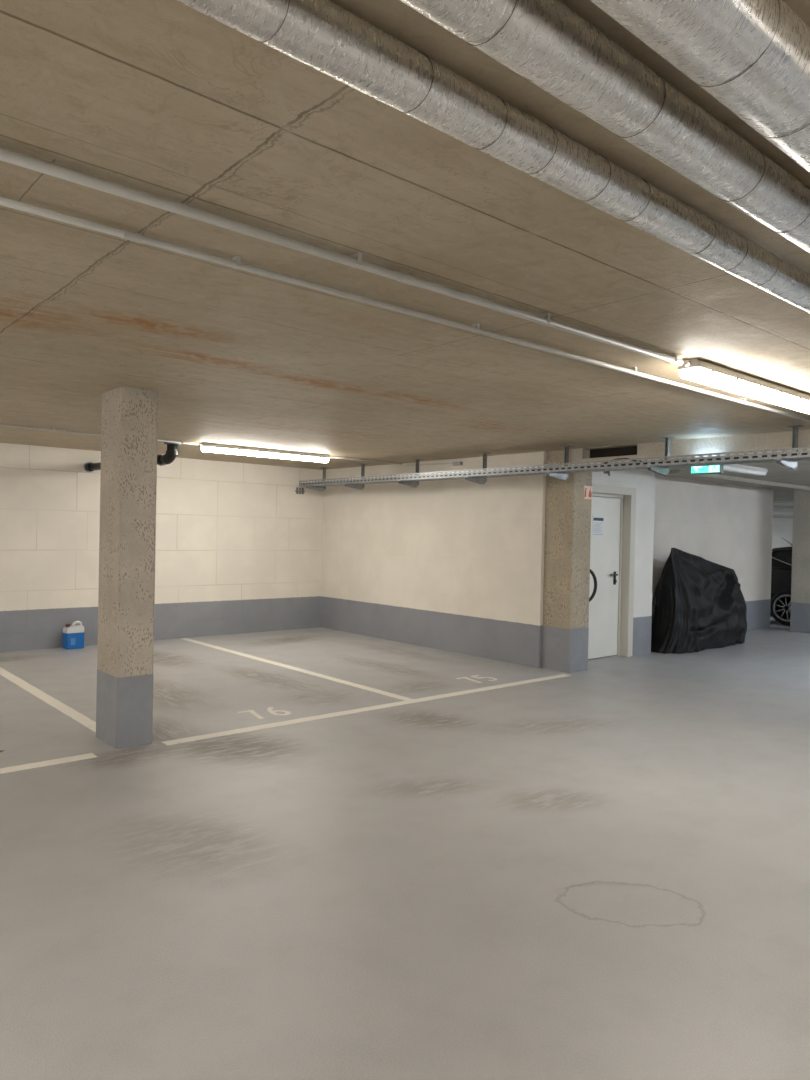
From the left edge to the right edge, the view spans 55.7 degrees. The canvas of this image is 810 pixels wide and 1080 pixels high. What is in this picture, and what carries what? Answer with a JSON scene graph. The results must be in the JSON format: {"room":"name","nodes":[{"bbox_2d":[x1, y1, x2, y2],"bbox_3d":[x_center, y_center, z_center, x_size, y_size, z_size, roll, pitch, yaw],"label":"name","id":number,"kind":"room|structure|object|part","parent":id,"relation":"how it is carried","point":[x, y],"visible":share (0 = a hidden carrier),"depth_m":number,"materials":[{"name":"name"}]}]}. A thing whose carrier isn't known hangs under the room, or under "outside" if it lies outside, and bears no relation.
{"room":"parking garage","nodes":[
{"label":"parking garage","id":0,"kind":"room"},
{"bbox_2d":[0,443,322,651],"bbox_3d":[-6.238,0.074,8.228,13.330,2.520,0.300,1,1,-41],"label":"wall","id":1,"kind":"structure","parent":0,"point":[237,549],"depth_m":10.70,"materials":[{"name":"beige paint"}]},
{"bbox_2d":[295,487,304,493],"bbox_3d":[-1.633,-0.766,11.965,0.170,0.100,0.034,1,1,-41],"label":"clamp","id":2,"kind":"object","parent":1,"relation":"attached to","point":[296,491],"visible":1,"depth_m":11.95,"materials":[{"name":"metal"}]},
{"bbox_2d":[0,617,809,1079],"bbox_3d":[3.298,1.650,6.865,26.000,0.200,20.000,1,1,-41],"label":"floor","id":3,"kind":"structure","parent":0,"point":[601,871],"depth_m":3.51,"materials":[{"name":"grey concrete"}]},
{"bbox_2d":[0,667,95,731],"bbox_3d":[-3.663,1.397,7.383,0.111,0.002,4.302,1,1,-41],"label":"parking line","id":4,"kind":"object","parent":3,"relation":"on","point":[55,703],"visible":0.92,"depth_m":6.72,"materials":[{"name":"white paint"}]},
{"bbox_2d":[0,753,96,773],"bbox_3d":[-3.804,1.431,3.704,4.521,0.002,0.121,1,1,-41],"label":"parking line","id":5,"kind":"object","parent":3,"relation":"on","point":[89,755],"visible":1,"depth_m":4.98,"materials":[{"name":"white paint"}]},
{"bbox_2d":[62,621,83,649],"bbox_3d":[-4.170,1.193,9.650,0.145,0.342,0.220,2,1,42],"label":"canister","id":6,"kind":"object","parent":3,"relation":"on","point":[73,636],"visible":1,"depth_m":9.60,"materials":[{"name":"blue plastic"}]},
{"bbox_3d":[-4.141,1.061,9.679,0.030,0.078,0.139,2,1,42],"label":"handle","id":7,"kind":"part","parent":6,"relation":"part of","materials":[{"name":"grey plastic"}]},
{"bbox_2d":[96,386,157,748],"bbox_3d":[-2.019,0.191,5.565,0.263,2.520,0.423,1,1,-41],"label":"concrete column","id":8,"kind":"structure","parent":3,"relation":"on","point":[129,418],"depth_m":5.42,"materials":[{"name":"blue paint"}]},
{"bbox_2d":[237,707,290,718],"bbox_3d":[-1.175,1.458,6.472,0.367,0.002,0.334,1,1,-41],"label":"parking number","id":9,"kind":"object","parent":3,"relation":"on","point":[269,709],"visible":1,"depth_m":6.48,"materials":[{"name":"white paint"}]},
{"bbox_2d":[181,638,411,700],"bbox_3d":[-1.526,1.427,8.903,0.111,0.002,4.799,1,1,-41],"label":"parking line","id":10,"kind":"object","parent":3,"relation":"on","point":[186,639],"visible":1,"depth_m":8.39,"materials":[{"name":"white paint"}]},
{"bbox_2d":[162,674,570,744],"bbox_3d":[0.043,1.479,7.014,4.670,0.002,0.116,1,1,-41],"label":"parking line","id":11,"kind":"object","parent":3,"relation":"on","point":[253,728],"visible":1,"depth_m":6.54,"materials":[{"name":"white paint"}]},
{"bbox_2d":[455,675,496,682],"bbox_3d":[0.781,1.482,8.183,0.365,0.003,0.333,1,1,-41],"label":"parking number","id":12,"kind":"object","parent":3,"relation":"on","point":[474,676],"visible":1,"depth_m":8.21,"materials":[{"name":"white paint"}]},
{"bbox_2d":[541,450,591,672],"bbox_3d":[1.881,0.239,8.909,0.358,2.520,0.408,1,1,-41],"label":"concrete column","id":13,"kind":"structure","parent":3,"relation":"on","point":[565,627],"depth_m":8.77,"materials":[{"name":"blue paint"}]},
{"bbox_2d":[584,486,591,498],"bbox_3d":[2.103,-0.545,8.804,0.150,0.150,0.007,1,1,-41],"label":"fire extinguisher sign","id":14,"kind":"object","parent":13,"relation":"attached to","point":[587,489],"visible":1,"depth_m":8.80,"materials":[{"name":"red"}]},
{"bbox_2d":[589,569,596,601],"bbox_3d":[2.149,0.593,9.148,0.366,0.580,0.132,1,1,-41],"label":"hose","id":15,"kind":"object","parent":13,"relation":"attached to","point":[591,571],"visible":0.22,"depth_m":9.20,"materials":[{"name":"black rubber"}]},
{"bbox_2d":[651,548,746,653],"bbox_3d":[4.253,0.819,11.103,2.408,1.413,0.829,1,1,-41],"label":"scooter","id":16,"kind":"object","parent":3,"relation":"on","point":[698,603],"visible":0.96,"depth_m":10.60,"materials":[{"name":"black fabric"}]},
{"bbox_2d":[770,537,791,625],"bbox_3d":[8.509,0.791,13.494,1.952,1.603,4.310,1,1,-41],"label":"parked car","id":17,"kind":"object","parent":3,"relation":"on","point":[781,568],"visible":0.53,"depth_m":14.04,"materials":[{"name":"black paint"}]},
{"bbox_3d":[8.227,0.363,13.827,1.600,0.460,3.200,1,1,-41],"label":"cabin glass","id":18,"kind":"part","parent":17,"relation":"part of","materials":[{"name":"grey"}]},
{"bbox_2d":[790,490,809,632],"bbox_3d":[6.891,0.338,13.055,0.393,2.450,0.443,1,1,-41],"label":"concrete column","id":19,"kind":"structure","parent":3,"relation":"on","point":[800,577],"depth_m":12.98,"materials":[{"name":"blue paint"}]},
{"bbox_2d":[0,0,809,469],"bbox_3d":[-0.617,-1.124,1.517,13.030,0.250,17.150,1,1,-41],"label":"ceiling","id":20,"kind":"structure","parent":0,"point":[167,99],"depth_m":2.82,"materials":[{"name":"concrete"}]},
{"bbox_2d":[0,424,198,444],"bbox_3d":[-3.777,-1.109,7.440,3.800,0.035,0.028,1,1,-41],"label":"conduit","id":21,"kind":"object","parent":20,"relation":"attached to","point":[5,425],"visible":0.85,"depth_m":7.76,"materials":[{"name":"grey plastic"}]},
{"bbox_2d":[84,442,180,471],"bbox_3d":[-3.336,-0.991,9.272,1.922,0.288,0.180,2,1,38],"label":"drain pipe","id":22,"kind":"object","parent":20,"relation":"attached to","point":[172,451],"visible":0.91,"depth_m":8.74,"materials":[{"name":"black plastic"}]},
{"bbox_2d":[199,442,329,462],"bbox_3d":[-1.652,-1.050,9.278,1.790,0.099,0.134,1,1,-41],"label":"light","id":23,"kind":"object","parent":20,"relation":"attached to","point":[205,447],"visible":1,"depth_m":9.17,"materials":[{"name":"grey plastic"}]},
{"bbox_2d":[306,467,328,491],"bbox_3d":[-1.343,-0.930,11.705,0.365,0.375,0.100,1,1,-41],"label":"bracket","id":24,"kind":"object","parent":20,"relation":"attached to","point":[318,488],"visible":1,"depth_m":11.74,"materials":[{"name":"metal"}]},
{"bbox_3d":[-1.373,-0.781,11.683,0.294,0.075,0.048,1,1,-41],"label":"arm","id":25,"kind":"part","parent":24,"relation":"part of","materials":[{"name":"metal"}]},
{"bbox_3d":[-1.242,-0.942,11.791,0.038,0.341,0.032,1,1,-41],"label":"post","id":26,"kind":"part","parent":24,"relation":"part of","materials":[{"name":"metal"}]},
{"bbox_2d":[0,146,682,365],"bbox_3d":[-0.072,-0.976,2.772,4.100,0.049,0.041,1,1,-41],"label":"conduit","id":27,"kind":"object","parent":20,"relation":"attached to","point":[355,260],"visible":1,"depth_m":2.49,"materials":[{"name":"grey plastic"}]},
{"bbox_2d":[344,464,367,489],"bbox_3d":[-0.708,-0.909,10.971,0.365,0.375,0.100,1,1,-41],"label":"bracket","id":28,"kind":"object","parent":20,"relation":"attached to","point":[355,486],"visible":1,"depth_m":11.02,"materials":[{"name":"metal"}]},
{"bbox_3d":[-0.738,-0.760,10.949,0.294,0.075,0.048,1,1,-41],"label":"arm","id":29,"kind":"part","parent":28,"relation":"part of","materials":[{"name":"metal"}]},
{"bbox_3d":[-0.608,-0.921,11.057,0.038,0.341,0.032,1,1,-41],"label":"post","id":30,"kind":"part","parent":28,"relation":"part of","materials":[{"name":"metal"}]},
{"bbox_2d":[330,456,401,464],"bbox_3d":[-0.509,-1.069,10.266,1.220,0.034,0.026,1,1,-41],"label":"conduit","id":31,"kind":"object","parent":20,"relation":"attached to","point":[359,459],"visible":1,"depth_m":10.23,"materials":[{"name":"grey plastic"}]},
{"bbox_2d":[0,196,809,421],"bbox_3d":[0.925,-0.972,4.065,7.300,0.040,0.033,1,1,-41],"label":"conduit","id":32,"kind":"object","parent":20,"relation":"attached to","point":[235,263],"visible":1,"depth_m":2.96,"materials":[{"name":"grey plastic"}]},
{"bbox_2d":[398,459,422,486],"bbox_3d":[0.063,-0.884,10.079,0.365,0.375,0.100,1,1,-41],"label":"bracket","id":33,"kind":"object","parent":20,"relation":"attached to","point":[408,483],"visible":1,"depth_m":10.12,"materials":[{"name":"metal"}]},
{"bbox_3d":[0.033,-0.734,10.057,0.294,0.075,0.048,1,1,-41],"label":"arm","id":34,"kind":"part","parent":33,"relation":"part of","materials":[{"name":"metal"}]},
{"bbox_3d":[0.164,-0.896,10.165,0.038,0.341,0.032,1,1,-41],"label":"post","id":35,"kind":"part","parent":33,"relation":"part of","materials":[{"name":"metal"}]},
{"bbox_2d":[465,453,490,483],"bbox_3d":[0.861,-0.858,9.156,0.365,0.375,0.100,1,1,-41],"label":"bracket","id":36,"kind":"object","parent":20,"relation":"attached to","point":[473,479],"visible":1,"depth_m":9.20,"materials":[{"name":"metal"}]},
{"bbox_3d":[0.831,-0.708,9.134,0.294,0.075,0.048,1,1,-41],"label":"arm","id":37,"kind":"part","parent":36,"relation":"part of","materials":[{"name":"metal"}]},
{"bbox_3d":[0.962,-0.870,9.242,0.038,0.341,0.032,1,1,-41],"label":"post","id":38,"kind":"part","parent":36,"relation":"part of","materials":[{"name":"metal"}]},
{"bbox_2d":[177,0,809,312],"bbox_3d":[1.070,-0.912,2.466,8.028,0.112,0.111,1,1,-41],"label":"insulated pipe","id":39,"kind":"object","parent":20,"relation":"hanging from","point":[322,35],"visible":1,"depth_m":1.64,"materials":[{"name":"metal"}]},
{"bbox_2d":[546,446,572,480],"bbox_3d":[1.652,-0.832,8.241,0.365,0.375,0.100,1,1,-41],"label":"bracket","id":40,"kind":"object","parent":20,"relation":"attached to","point":[561,476],"visible":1,"depth_m":8.29,"materials":[{"name":"metal"}]},
{"bbox_3d":[1.622,-0.682,8.219,0.294,0.075,0.048,1,1,-41],"label":"arm","id":41,"kind":"part","parent":40,"relation":"part of","materials":[{"name":"metal"}]},
{"bbox_3d":[1.753,-0.843,8.327,0.038,0.341,0.032,1,1,-41],"label":"post","id":42,"kind":"part","parent":40,"relation":"part of","materials":[{"name":"metal"}]},
{"bbox_2d":[647,437,674,475],"bbox_3d":[2.437,-0.806,7.333,0.365,0.375,0.100,1,1,-41],"label":"bracket","id":43,"kind":"object","parent":20,"relation":"attached to","point":[662,471],"visible":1,"depth_m":7.38,"materials":[{"name":"metal"}]},
{"bbox_3d":[2.407,-0.656,7.311,0.294,0.075,0.048,1,1,-41],"label":"arm","id":44,"kind":"part","parent":43,"relation":"part of","materials":[{"name":"metal"}]},
{"bbox_3d":[2.537,-0.818,7.420,0.038,0.341,0.032,1,1,-41],"label":"post","id":45,"kind":"part","parent":43,"relation":"part of","materials":[{"name":"metal"}]},
{"bbox_2d":[678,358,809,413],"bbox_3d":[2.189,-0.923,4.729,1.790,0.099,0.134,1,1,-41],"label":"light","id":46,"kind":"object","parent":20,"relation":"attached to","point":[697,370],"visible":0.99,"depth_m":4.49,"materials":[{"name":"grey plastic"}]},
{"bbox_2d":[776,425,803,469],"bbox_3d":[3.215,-0.780,6.433,0.365,0.375,0.100,1,1,-41],"label":"bracket","id":47,"kind":"object","parent":20,"relation":"attached to","point":[789,464],"visible":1,"depth_m":6.49,"materials":[{"name":"metal"}]},
{"bbox_2d":[299,447,809,486],"bbox_3d":[2.391,-0.737,7.335,0.262,0.082,12.000,1,1,-41],"label":"cable tray","id":48,"kind":"object","parent":47,"relation":"on","point":[799,457],"visible":0.91,"depth_m":7.72,"materials":[{"name":"metal"}]},
{"bbox_2d":[301,453,807,484],"bbox_3d":[2.293,-0.728,7.284,0.048,0.036,11.851,1,1,-41],"label":"cable","id":49,"kind":"object","parent":48,"relation":"in","point":[792,454],"visible":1,"depth_m":7.72,"materials":[{"name":"black plastic"}]},
{"bbox_2d":[417,458,784,479],"bbox_3d":[2.333,-0.750,7.318,0.053,0.095,11.850,1,1,-41],"label":"cable","id":50,"kind":"object","parent":48,"relation":"in","point":[617,458],"visible":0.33,"depth_m":7.52,"materials":[{"name":"black plastic"}]},
{"bbox_3d":[3.185,-0.631,6.412,0.294,0.075,0.048,1,1,-41],"label":"arm","id":51,"kind":"part","parent":47,"relation":"part of","materials":[{"name":"metal"}]},
{"bbox_3d":[3.315,-0.792,6.520,0.038,0.341,0.032,1,1,-41],"label":"post","id":52,"kind":"part","parent":47,"relation":"part of","materials":[{"name":"metal"}]},
{"bbox_3d":[2.676,-0.852,3.492,0.040,0.195,0.820,1,1,-41],"label":"hanger","id":53,"kind":"object","parent":20,"relation":"hanging from","visible":0},
{"bbox_2d":[400,0,809,252],"bbox_3d":[1.248,-0.897,2.260,8.028,0.130,0.130,1,1,-41],"label":"insulated pipe","id":54,"kind":"object","parent":53,"relation":"on","point":[546,43],"visible":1,"depth_m":1.50,"materials":[{"name":"metal"}]},
{"bbox_2d":[590,0,809,172],"bbox_3d":[1.412,-0.871,2.070,8.028,0.171,0.171,1,1,-41],"label":"insulated pipe","id":55,"kind":"object","parent":53,"relation":"on","point":[752,56],"visible":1,"depth_m":1.29,"materials":[{"name":"metal"}]},
{"bbox_2d":[321,452,546,667],"bbox_3d":[0.242,0.186,10.693,0.300,2.520,4.450,1,1,-41],"label":"wall","id":56,"kind":"structure","parent":0,"point":[455,565],"depth_m":10.17,"materials":[{"name":"beige paint"}]},
{"bbox_2d":[407,462,462,465],"bbox_3d":[0.380,-1.006,10.283,0.050,0.058,1.060,1,1,-41],"label":"conduit","id":57,"kind":"object","parent":56,"relation":"attached to","point":[453,463],"visible":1,"depth_m":10.08,"materials":[{"name":"metal"}]},
{"bbox_2d":[592,469,654,655],"bbox_3d":[2.454,0.277,9.832,1.920,2.450,0.450,1,1,-41],"label":"wall","id":58,"kind":"structure","parent":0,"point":[643,480],"depth_m":10.11,"materials":[{"name":"white paint"}]},
{"bbox_2d":[588,484,635,658],"bbox_3d":[2.441,0.411,9.649,1.245,2.185,0.215,1,1,-41],"label":"door","id":59,"kind":"structure","parent":58,"relation":"attached to","point":[612,557],"depth_m":9.88,"materials":[{"name":"beige metal"}]},
{"bbox_2d":[592,515,603,537],"bbox_3d":[2.432,-0.172,9.650,0.250,0.290,0.005,1,1,-41],"label":"notice sheet","id":60,"kind":"object","parent":59,"relation":"attached to","point":[597,520],"visible":1,"depth_m":9.64,"materials":[{"name":"white paper"}]},
{"bbox_2d":[544,449,809,500],"bbox_3d":[8.396,-0.997,11.197,12.670,0.320,20.000,1,1,-41],"label":"ceiling","id":61,"kind":"structure","parent":0,"point":[776,472],"depth_m":11.02,"materials":[{"name":"grey concrete"}]},
{"bbox_2d":[669,469,809,490],"bbox_3d":[5.274,-0.879,11.609,4.550,0.055,0.140,1,1,-41],"label":"trim","id":62,"kind":"structure","parent":61,"relation":"attached to","point":[678,471],"depth_m":11.23,"materials":[{"name":"silver metal"}]},
{"bbox_2d":[723,464,767,475],"bbox_3d":[4.086,-0.867,9.352,1.240,0.085,0.129,1,1,-41],"label":"light","id":63,"kind":"object","parent":61,"relation":"attached to","point":[737,468],"visible":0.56,"depth_m":9.35,"materials":[{"name":"grey plastic"}]},
{"bbox_2d":[572,429,809,464],"bbox_3d":[6.006,-0.874,4.044,0.300,0.420,12.300,1,1,-41],"label":"beam","id":64,"kind":"structure","parent":0,"point":[774,440],"depth_m":7.37,"materials":[{"name":"concrete"}]},
{"bbox_2d":[590,446,636,457],"bbox_3d":[2.324,-0.946,8.349,0.080,0.110,0.690,1,1,-41],"label":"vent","id":65,"kind":"structure","parent":64,"relation":"attached to","point":[621,451],"depth_m":8.35,"materials":[{"name":"brown metal"}]},
{"bbox_2d":[690,465,722,474],"bbox_3d":[2.894,-0.701,7.361,0.054,0.130,0.310,1,1,-41],"label":"exit sign","id":66,"kind":"object","parent":64,"relation":"hanging from","point":[713,469],"visible":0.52,"depth_m":7.34,"materials":[{"name":"green plastic"}]},
{"bbox_2d":[652,475,772,629],"bbox_3d":[4.682,0.299,12.254,4.620,2.450,0.300,1,1,-41],"label":"wall","id":67,"kind":"structure","parent":0,"point":[727,525],"depth_m":12.47,"materials":[{"name":"white paint"}]},
{"bbox_2d":[772,501,792,551],"bbox_3d":[11.911,0.357,14.275,0.300,2.600,20.000,1,1,-41],"label":"wall","id":68,"kind":"structure","parent":0,"point":[782,527],"depth_m":17.74,"materials":[{"name":"white paint"}]},
{"bbox_3d":[7.240,-0.701,17.611,0.040,0.450,0.040,1,1,-41],"label":"support","id":69,"kind":"object","parent":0,"visible":0},
{"bbox_2d":[773,508,792,511],"bbox_3d":[7.433,-0.659,17.250,0.090,0.088,6.600,1,1,-41],"label":"pipe","id":70,"kind":"object","parent":69,"relation":"attached to","point":[774,509],"visible":0.02,"depth_m":16.43,"materials":[{"name":"grey metal"}]},
{"bbox_2d":[773,515,792,517],"bbox_3d":[7.431,-0.529,17.252,0.070,0.068,6.600,1,1,-41],"label":"pipe","id":71,"kind":"object","parent":69,"relation":"attached to","point":[774,516],"visible":0.02,"depth_m":16.43,"materials":[{"name":"grey metal"}]},
{"bbox_2d":[773,501,792,505],"bbox_3d":[7.436,-0.799,17.249,0.100,0.098,6.600,1,1,-41],"label":"pipe","id":72,"kind":"object","parent":69,"relation":"attached to","point":[787,503],"visible":0.02,"depth_m":16.41,"materials":[{"name":"grey metal"}]}
]}

